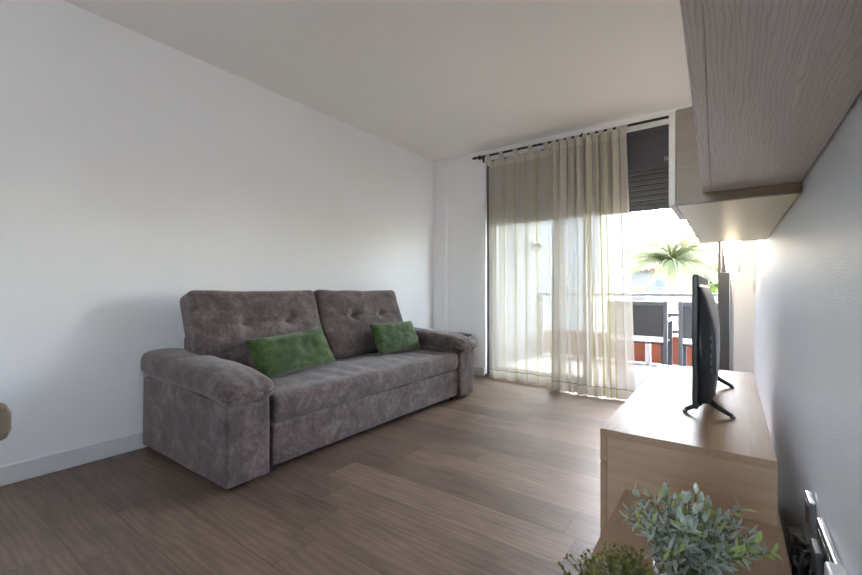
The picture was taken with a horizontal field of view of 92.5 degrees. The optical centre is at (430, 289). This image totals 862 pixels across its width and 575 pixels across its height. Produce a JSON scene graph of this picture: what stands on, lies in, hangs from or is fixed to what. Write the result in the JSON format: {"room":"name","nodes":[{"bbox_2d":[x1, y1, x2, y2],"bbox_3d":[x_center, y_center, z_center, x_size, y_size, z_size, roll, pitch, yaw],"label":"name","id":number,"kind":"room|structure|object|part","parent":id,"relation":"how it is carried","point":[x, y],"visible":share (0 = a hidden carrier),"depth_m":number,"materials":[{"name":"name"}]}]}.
{"room":"living room","nodes":[
{"label":"living room","id":0,"kind":"room"},
{"bbox_2d":[0,0,432,466],"bbox_3d":[-1.974,-0.295,2.355,0.200,2.500,7.100,0,0,36],"label":"wall","id":1,"kind":"structure","parent":0,"point":[139,173],"depth_m":2.48,"materials":[{"name":"white paint"}]},
{"bbox_2d":[0,432,147,486],"bbox_3d":[-1.899,0.907,2.276,0.014,0.095,6.660,0,0,36],"label":"baseboard","id":2,"kind":"structure","parent":1,"relation":"attached to","point":[24,470],"depth_m":2.20,"materials":[{"name":"white wood"}]},
{"bbox_2d":[0,375,625,574],"bbox_3d":[-0.664,1.015,1.407,3.435,0.120,7.100,0,0,36],"label":"floor","id":3,"kind":"structure","parent":0,"point":[501,477],"depth_m":1.83,"materials":[{"name":"brown wood"}]},
{"bbox_2d":[0,403,10,440],"bbox_3d":[-0.765,0.541,0.416,0.432,0.828,0.423,0,0,36],"label":"dining chair","id":4,"kind":"object","parent":3,"relation":"on","point":[5,413],"visible":1,"depth_m":0.46,"materials":[{"name":"beige wood"}]},
{"bbox_2d":[141,290,475,488],"bbox_3d":[-0.666,0.476,3.115,1.018,0.958,2.326,0,0,36],"label":"sofa","id":5,"kind":"object","parent":3,"relation":"on","point":[208,408],"visible":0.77,"depth_m":2.46,"materials":[{"name":"grey fabric"}]},
{"bbox_3d":[-1.274,0.725,2.287,0.974,0.412,0.237,0,0,36],"label":"arm","id":6,"kind":"part","parent":5,"relation":"part of","materials":[{"name":"grey fabric"}]},
{"bbox_2d":[180,290,320,370],"bbox_3d":[-1.151,0.279,2.806,0.341,0.556,0.923,0,0,36],"label":"cushion","id":7,"kind":"object","parent":5,"relation":"on","point":[216,323],"depth_m":2.58,"materials":[{"name":"grey fabric"}]},
{"bbox_2d":[244,327,335,378],"bbox_3d":[-0.887,0.400,2.673,0.189,0.274,0.630,0,0,30],"label":"throw pillow","id":8,"kind":"object","parent":5,"relation":"on","point":[280,355],"visible":0.98,"depth_m":2.57,"materials":[{"name":"green fabric"}]},
{"bbox_2d":[313,290,402,358],"bbox_3d":[-0.599,0.277,3.565,0.346,0.560,0.945,0,0,36],"label":"cushion","id":9,"kind":"object","parent":5,"relation":"on","point":[345,316],"depth_m":3.35,"materials":[{"name":"grey fabric"}]},
{"bbox_2d":[269,349,457,422],"bbox_3d":[-0.559,0.612,3.053,0.694,0.172,1.806,0,0,36],"label":"seat cushion","id":10,"kind":"object","parent":5,"relation":"on","point":[354,378],"depth_m":2.70,"materials":[{"name":"grey fabric"}]},
{"bbox_2d":[369,321,420,355],"bbox_3d":[-0.294,0.400,3.522,0.186,0.256,0.565,0,0,33],"label":"throw pillow","id":11,"kind":"object","parent":5,"relation":"on","point":[397,336],"visible":1,"depth_m":3.42,"materials":[{"name":"green fabric"}]},
{"bbox_3d":[-0.068,0.725,3.951,0.977,0.412,0.236,0,0,36],"label":"arm","id":12,"kind":"part","parent":5,"relation":"part of","materials":[{"name":"grey fabric"}]},
{"bbox_2d":[453,332,471,337],"bbox_3d":[0.139,0.705,4.319,0.460,0.500,0.340,0,0,44],"label":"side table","id":13,"kind":"object","parent":3,"relation":"on","point":[463,334],"visible":0.16,"depth_m":4.27,"materials":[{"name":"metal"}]},
{"bbox_2d":[583,488,791,574],"bbox_3d":[0.435,0.757,0.728,0.348,0.396,0.850,0,0,36],"label":"base cabinet","id":14,"kind":"object","parent":3,"relation":"on","point":[617,530],"visible":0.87,"depth_m":0.92,"materials":[{"name":"brown wood"}]},
{"bbox_2d":[557,541,680,574],"bbox_3d":[0.269,0.465,0.575,0.184,0.188,0.171,0,0,-5],"label":"potted plant","id":15,"kind":"object","parent":14,"relation":"on","point":[621,563],"visible":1,"depth_m":0.59,"materials":[{"name":"green plant"}]},
{"bbox_2d":[618,480,785,574],"bbox_3d":[0.433,0.444,0.684,0.207,0.230,0.170,0,0,9],"label":"potted plant","id":16,"kind":"object","parent":14,"relation":"on","point":[682,547],"visible":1,"depth_m":0.66,"materials":[{"name":"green plant"}]},
{"bbox_3d":[0.424,0.511,0.680,0.104,0.095,0.104,0,0,36],"label":"pot","id":17,"kind":"part","parent":16,"relation":"part of","materials":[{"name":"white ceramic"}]},
{"bbox_2d":[600,364,777,535],"bbox_3d":[1.031,0.680,1.620,0.413,0.549,1.290,0,0,36],"label":"tv cabinet","id":18,"kind":"object","parent":3,"relation":"on","point":[649,440],"visible":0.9,"depth_m":1.17,"materials":[{"name":"brown wood"}]},
{"bbox_3d":[0.692,0.465,1.467,0.019,0.071,0.637,0,0,36],"label":"drawer","id":19,"kind":"part","parent":18,"relation":"part of","materials":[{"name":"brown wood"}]},
{"bbox_3d":[0.692,0.696,1.467,0.019,0.382,0.637,0,0,36],"label":"door","id":20,"kind":"part","parent":18,"relation":"part of","materials":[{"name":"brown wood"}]},
{"bbox_2d":[682,274,735,418],"bbox_3d":[1.051,0.179,1.548,0.143,0.454,0.730,0,0,36],"label":"television","id":21,"kind":"object","parent":18,"relation":"on","point":[705,317],"visible":1,"depth_m":1.27,"materials":[{"name":"black plastic"}]},
{"bbox_3d":[1.027,0.160,1.565,0.015,0.415,0.730,0,0,36],"label":"screen panel","id":22,"kind":"part","parent":21,"relation":"part of","materials":[{"name":"black plastic"}]},
{"bbox_3d":[0.865,0.198,1.277,0.020,0.185,0.018,0,0,36],"label":"port panel","id":23,"kind":"part","parent":21,"relation":"part of","materials":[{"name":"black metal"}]},
{"bbox_2d":[720,241,743,370],"bbox_3d":[2.091,0.250,2.869,0.220,1.410,0.220,0,0,36],"label":"floor lamp","id":24,"kind":"object","parent":3,"relation":"on","point":[731,248],"visible":0.48,"depth_m":2.86,"materials":[{"name":"silver metal"}]},
{"bbox_3d":[2.091,0.390,2.869,0.022,1.070,0.022,0,0,36],"label":"stem","id":25,"kind":"part","parent":24,"relation":"part of","materials":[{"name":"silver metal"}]},
{"bbox_3d":[2.091,-0.292,2.869,0.116,0.325,0.116,0,0,36],"label":"lamp shade","id":26,"kind":"part","parent":24,"relation":"part of","materials":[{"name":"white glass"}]},
{"bbox_2d":[787,526,813,574],"bbox_3d":[0.670,0.724,0.719,0.035,0.456,0.550,0,0,36],"label":"cable bundle","id":27,"kind":"object","parent":3,"relation":"on","point":[796,537],"visible":0.94,"depth_m":0.87,"materials":[{"name":"black plastic"}]},
{"bbox_2d":[810,538,824,574],"bbox_3d":[0.736,0.516,0.785,0.014,0.058,0.065,0,0,36],"label":"plug","id":28,"kind":"object","parent":27,"relation":"attached to","point":[817,557],"visible":0.99,"depth_m":0.77,"materials":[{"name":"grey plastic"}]},
{"bbox_2d":[63,0,691,160],"bbox_3d":[-0.658,-1.645,1.415,3.435,0.200,7.120,0,0,36],"label":"ceiling","id":29,"kind":"structure","parent":0,"point":[434,80],"depth_m":2.73,"materials":[{"name":"paint"}]},
{"bbox_2d":[447,105,753,375],"bbox_3d":[1.347,-0.295,4.185,3.035,2.500,0.240,0,0,36],"label":"wall","id":30,"kind":"structure","parent":0,"point":[466,176],"depth_m":4.63,"materials":[{"name":"white paint"}]},
{"bbox_2d":[433,158,446,330],"bbox_3d":[0.110,-0.295,4.911,0.180,2.500,0.035,0,0,36],"label":"trim","id":31,"kind":"structure","parent":30,"relation":"attached to","point":[439,166],"depth_m":4.89,"materials":[{"name":"white paint"}]},
{"bbox_2d":[473,366,484,375],"bbox_3d":[0.315,0.907,4.754,0.666,0.095,0.049,0,0,36],"label":"baseboard","id":32,"kind":"structure","parent":30,"relation":"attached to","point":[480,371],"depth_m":4.60,"materials":[{"name":"white wood"}]},
{"bbox_2d":[472,115,668,162],"bbox_3d":[1.470,-1.450,3.881,2.430,0.070,0.108,0,0,36],"label":"curtain rod","id":33,"kind":"object","parent":30,"relation":"attached to","point":[479,157],"visible":0.46,"depth_m":3.92,"materials":[{"name":"black metal"}]},
{"bbox_2d":[485,138,563,385],"bbox_3d":[0.954,-0.258,4.227,0.860,2.409,0.061,0,0,36],"label":"curtain","id":34,"kind":"object","parent":33,"relation":"hanging from","point":[520,186],"visible":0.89,"depth_m":4.25,"materials":[{"name":"fabric"}]},
{"bbox_2d":[550,124,634,399],"bbox_3d":[1.450,-0.255,3.756,0.766,2.415,0.170,0,0,36],"label":"curtain","id":35,"kind":"object","parent":33,"relation":"hanging from","point":[593,337],"visible":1,"depth_m":3.71,"materials":[{"name":"fabric"}]},
{"bbox_2d":[487,124,729,389],"bbox_3d":[1.545,-0.239,4.002,2.190,2.388,0.165,0,0,36],"label":"door","id":36,"kind":"structure","parent":30,"relation":"in","point":[723,278],"depth_m":3.32,"materials":[{"name":"metal"}]},
{"bbox_2d":[627,130,670,212],"bbox_3d":[1.530,-1.054,4.007,2.070,0.669,0.106,0,0,36],"label":"roller shutter","id":37,"kind":"object","parent":30,"relation":"attached to","point":[648,172],"visible":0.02,"depth_m":3.70,"materials":[{"name":"metal"}]},
{"bbox_2d":[634,361,688,388],"bbox_3d":[3.030,1.058,4.288,4.920,0.195,1.900,0,0,36],"label":"floor","id":38,"kind":"structure","parent":0,"point":[642,370],"depth_m":4.92,"materials":[{"name":"white tile"}]},
{"bbox_2d":[632,301,672,364],"bbox_3d":[2.345,0.537,4.629,0.600,0.845,0.490,0,0,36],"label":"patio chair","id":39,"kind":"object","parent":38,"relation":"on","point":[652,324],"visible":0.42,"depth_m":4.37,"materials":[{"name":"metal"}]},
{"bbox_3d":[2.213,0.325,4.447,0.530,0.340,0.012,0,0,36],"label":"backrest","id":40,"kind":"part","parent":39,"relation":"part of","materials":[{"name":"grey fabric"}]},
{"bbox_3d":[2.345,0.557,4.629,0.550,0.025,0.450,0,0,36],"label":"seat","id":41,"kind":"part","parent":39,"relation":"part of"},
{"bbox_3d":[2.436,0.537,4.286,0.040,0.845,0.040,0,0,36],"label":"leg","id":42,"kind":"part","parent":39,"relation":"part of","materials":[{"name":"metal"}]},
{"bbox_3d":[2.694,0.647,4.642,0.040,0.625,0.040,0,0,36],"label":"leg","id":43,"kind":"part","parent":39,"relation":"part of","materials":[{"name":"metal"}]},
{"bbox_2d":[661,311,677,364],"bbox_3d":[2.960,0.613,4.857,1.400,0.695,0.500,0,0,36],"label":"patio table","id":44,"kind":"object","parent":38,"relation":"on","point":[670,313],"visible":0.02,"depth_m":4.79,"materials":[{"name":"metal"}]},
{"bbox_3d":[2.733,0.629,4.799,0.100,0.661,0.060,0,0,36],"label":"leg","id":45,"kind":"part","parent":44,"relation":"part of","materials":[{"name":"metal"}]},
{"bbox_2d":[632,293,717,366],"bbox_3d":[3.480,0.500,4.910,4.520,0.920,0.065,0,0,36],"label":"balcony railing","id":46,"kind":"object","parent":38,"relation":"on","point":[643,352],"visible":0.09,"depth_m":5.31,"materials":[{"name":"grey metal"}]},
{"bbox_3d":[2.543,0.765,5.585,0.640,0.360,0.030,0,0,36],"label":"panel","id":47,"kind":"part","parent":46,"relation":"part of","materials":[{"name":"ceramic"}]},
{"bbox_3d":[2.829,0.517,5.375,0.056,0.885,0.055,0,0,36],"label":"post","id":48,"kind":"part","parent":46,"relation":"part of","materials":[{"name":"white plastic"}]},
{"bbox_3d":[3.118,0.765,5.168,0.640,0.360,0.030,0,0,36],"label":"panel","id":49,"kind":"part","parent":46,"relation":"part of","materials":[{"name":"ceramic"}]},
{"bbox_3d":[3.481,0.060,4.912,4.520,0.040,0.060,0,0,36],"label":"rail","id":50,"kind":"part","parent":46,"relation":"part of","materials":[{"name":"grey metal"}]},
{"bbox_2d":[678,301,717,366],"bbox_3d":[2.900,0.537,4.228,0.600,0.845,0.490,0,0,36],"label":"patio chair","id":51,"kind":"object","parent":38,"relation":"on","point":[684,308],"visible":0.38,"depth_m":4.18,"materials":[{"name":"metal"}]},
{"bbox_3d":[2.545,0.537,4.207,0.040,0.845,0.040,0,0,36],"label":"leg","id":52,"kind":"part","parent":51,"relation":"part of","materials":[{"name":"metal"}]},
{"bbox_3d":[2.803,0.647,4.563,0.040,0.625,0.040,0,0,36],"label":"leg","id":53,"kind":"part","parent":51,"relation":"part of","materials":[{"name":"metal"}]},
{"bbox_3d":[2.900,0.557,4.228,0.550,0.025,0.450,0,0,36],"label":"seat","id":54,"kind":"part","parent":51,"relation":"part of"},
{"bbox_3d":[2.768,0.325,4.045,0.530,0.340,0.012,0,0,36],"label":"backrest","id":55,"kind":"part","parent":51,"relation":"part of","materials":[{"name":"grey fabric"}]},
{"bbox_2d":[754,91,861,574],"bbox_3d":[0.646,-0.295,0.458,0.200,2.500,7.100,0,0,36],"label":"wall","id":56,"kind":"structure","parent":0,"point":[808,270],"depth_m":0.89,"materials":[{"name":"white paint"}]},
{"bbox_2d":[664,107,800,242],"bbox_3d":[1.203,-0.399,1.673,0.317,0.286,1.242,0,0,36],"label":"upper cabinet","id":57,"kind":"object","parent":56,"relation":"attached to","point":[751,213],"visible":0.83,"depth_m":1.25,"materials":[{"name":"brown wood"}]},
{"bbox_3d":[0.828,-0.399,1.384,0.018,0.285,0.332,0,0,36],"label":"door","id":58,"kind":"part","parent":57,"relation":"part of","materials":[{"name":"grey wood"}]},
{"bbox_3d":[1.575,-0.399,2.158,0.283,0.286,0.019,0,0,36],"label":"panel","id":59,"kind":"part","parent":57,"relation":"part of","materials":[{"name":"grey wood"}]},
{"bbox_3d":[1.216,-0.265,1.663,0.283,0.018,1.240,0,0,36],"label":"panel","id":60,"kind":"part","parent":57,"relation":"part of","materials":[{"name":"brown wood"}]},
{"bbox_3d":[0.858,-0.399,1.167,0.283,0.286,0.019,0,0,36],"label":"panel","id":61,"kind":"part","parent":57,"relation":"part of","materials":[{"name":"grey wood"}]},
{"bbox_2d":[753,282,755,292],"bbox_3d":[2.407,-0.020,3.072,0.014,0.080,0.080,0,0,36],"label":"light switch","id":62,"kind":"object","parent":56,"relation":"attached to","point":[754,283],"visible":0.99,"depth_m":3.04,"materials":[{"name":"white plastic"}]},
{"bbox_2d":[680,0,861,192],"bbox_3d":[0.516,-0.444,0.637,0.215,0.322,1.238,0,0,36],"label":"upper cabinet","id":63,"kind":"object","parent":56,"relation":"attached to","point":[772,82],"visible":1,"depth_m":0.56,"materials":[{"name":"grey wood"}]},
{"bbox_3d":[0.448,-0.444,0.685,0.018,0.322,1.237,0,0,35],"label":"door","id":64,"kind":"part","parent":63,"relation":"part of","materials":[{"name":"grey wood"}]},
{"bbox_2d":[777,509,781,527],"bbox_3d":[0.548,0.912,0.504,0.014,0.085,6.660,0,0,36],"label":"baseboard","id":65,"kind":"structure","parent":56,"relation":"attached to","point":[778,518],"depth_m":1.55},
{"bbox_2d":[805,491,815,534],"bbox_3d":[0.865,0.507,0.942,0.012,0.072,0.070,0,0,36],"label":"wall socket","id":66,"kind":"object","parent":56,"relation":"attached to","point":[810,505],"visible":1,"depth_m":0.92,"materials":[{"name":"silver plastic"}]},
{"bbox_2d":[817,518,842,565],"bbox_3d":[0.739,0.500,0.767,0.012,0.074,0.180,0,0,36],"label":"wall socket","id":67,"kind":"object","parent":56,"relation":"attached to","point":[823,535],"visible":0.59,"depth_m":0.77,"materials":[{"name":"white plastic"}]},
{"bbox_2d":[824,561,847,574],"bbox_3d":[0.654,0.490,0.662,0.026,0.070,0.070,0,0,36],"label":"charger","id":68,"kind":"object","parent":56,"relation":"attached to","point":[830,568],"visible":1,"depth_m":0.67,"materials":[{"name":"white plastic"}]},
{"label":"outside","id":69,"kind":"structure","parent":0,"visible":0},
{"bbox_3d":[60.484,7.555,83.556,240.000,0.200,193.700,0,0,36],"label":"ground","id":70,"kind":"structure","parent":69,"visible":0},
{"bbox_2d":[629,213,630,245],"bbox_3d":[3.803,0.860,20.517,10.500,13.190,6.700,0,0,36],"label":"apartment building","id":71,"kind":"structure","parent":70,"relation":"on","point":[629,213],"depth_m":20.04,"materials":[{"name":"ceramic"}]},
{"bbox_2d":[630,229,717,335],"bbox_3d":[6.985,2.822,12.016,2.838,9.276,2.762,0,0,36],"label":"palm tree","id":72,"kind":"object","parent":70,"relation":"on","point":[668,257],"visible":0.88,"depth_m":11.75,"materials":[{"name":"green plant"}]},
{"bbox_2d":[631,252,717,301],"bbox_3d":[15.856,2.605,24.889,7.500,9.700,6.083,0,0,36],"label":"house","id":73,"kind":"structure","parent":70,"relation":"on","point":[641,278],"depth_m":23.82,"materials":[{"name":"paint"}]},
{"bbox_2d":[632,286,657,296],"bbox_3d":[12.065,0.080,23.660,1.600,0.650,0.480,0,0,36],"label":"planter box","id":74,"kind":"object","parent":73,"relation":"on","point":[635,289],"visible":0.52,"depth_m":23.59,"materials":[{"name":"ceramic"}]},
{"bbox_3d":[13.307,-0.695,23.619,0.750,1.000,0.030,0,0,36],"label":"pane","id":75,"kind":"part","parent":73,"relation":"part of","materials":[{"name":"clear glass"}]},
{"bbox_3d":[15.065,-0.495,22.346,0.800,1.100,0.030,0,0,36],"label":"pane","id":76,"kind":"part","parent":73,"relation":"part of","materials":[{"name":"clear glass"}]},
{"bbox_2d":[677,242,717,292],"bbox_3d":[13.651,2.470,19.768,3.942,9.981,4.048,0,0,36],"label":"palm tree","id":77,"kind":"object","parent":70,"relation":"on","point":[685,280],"visible":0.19,"depth_m":19.65,"materials":[{"name":"green plant"}]},
{"bbox_2d":[687,276,717,301],"bbox_3d":[10.754,3.111,13.114,4.084,8.687,4.149,0,0,-8],"label":"leafy tree","id":78,"kind":"object","parent":70,"relation":"on","point":[714,286],"visible":0.02,"depth_m":14.06,"materials":[{"name":"green plant"}]}
]}

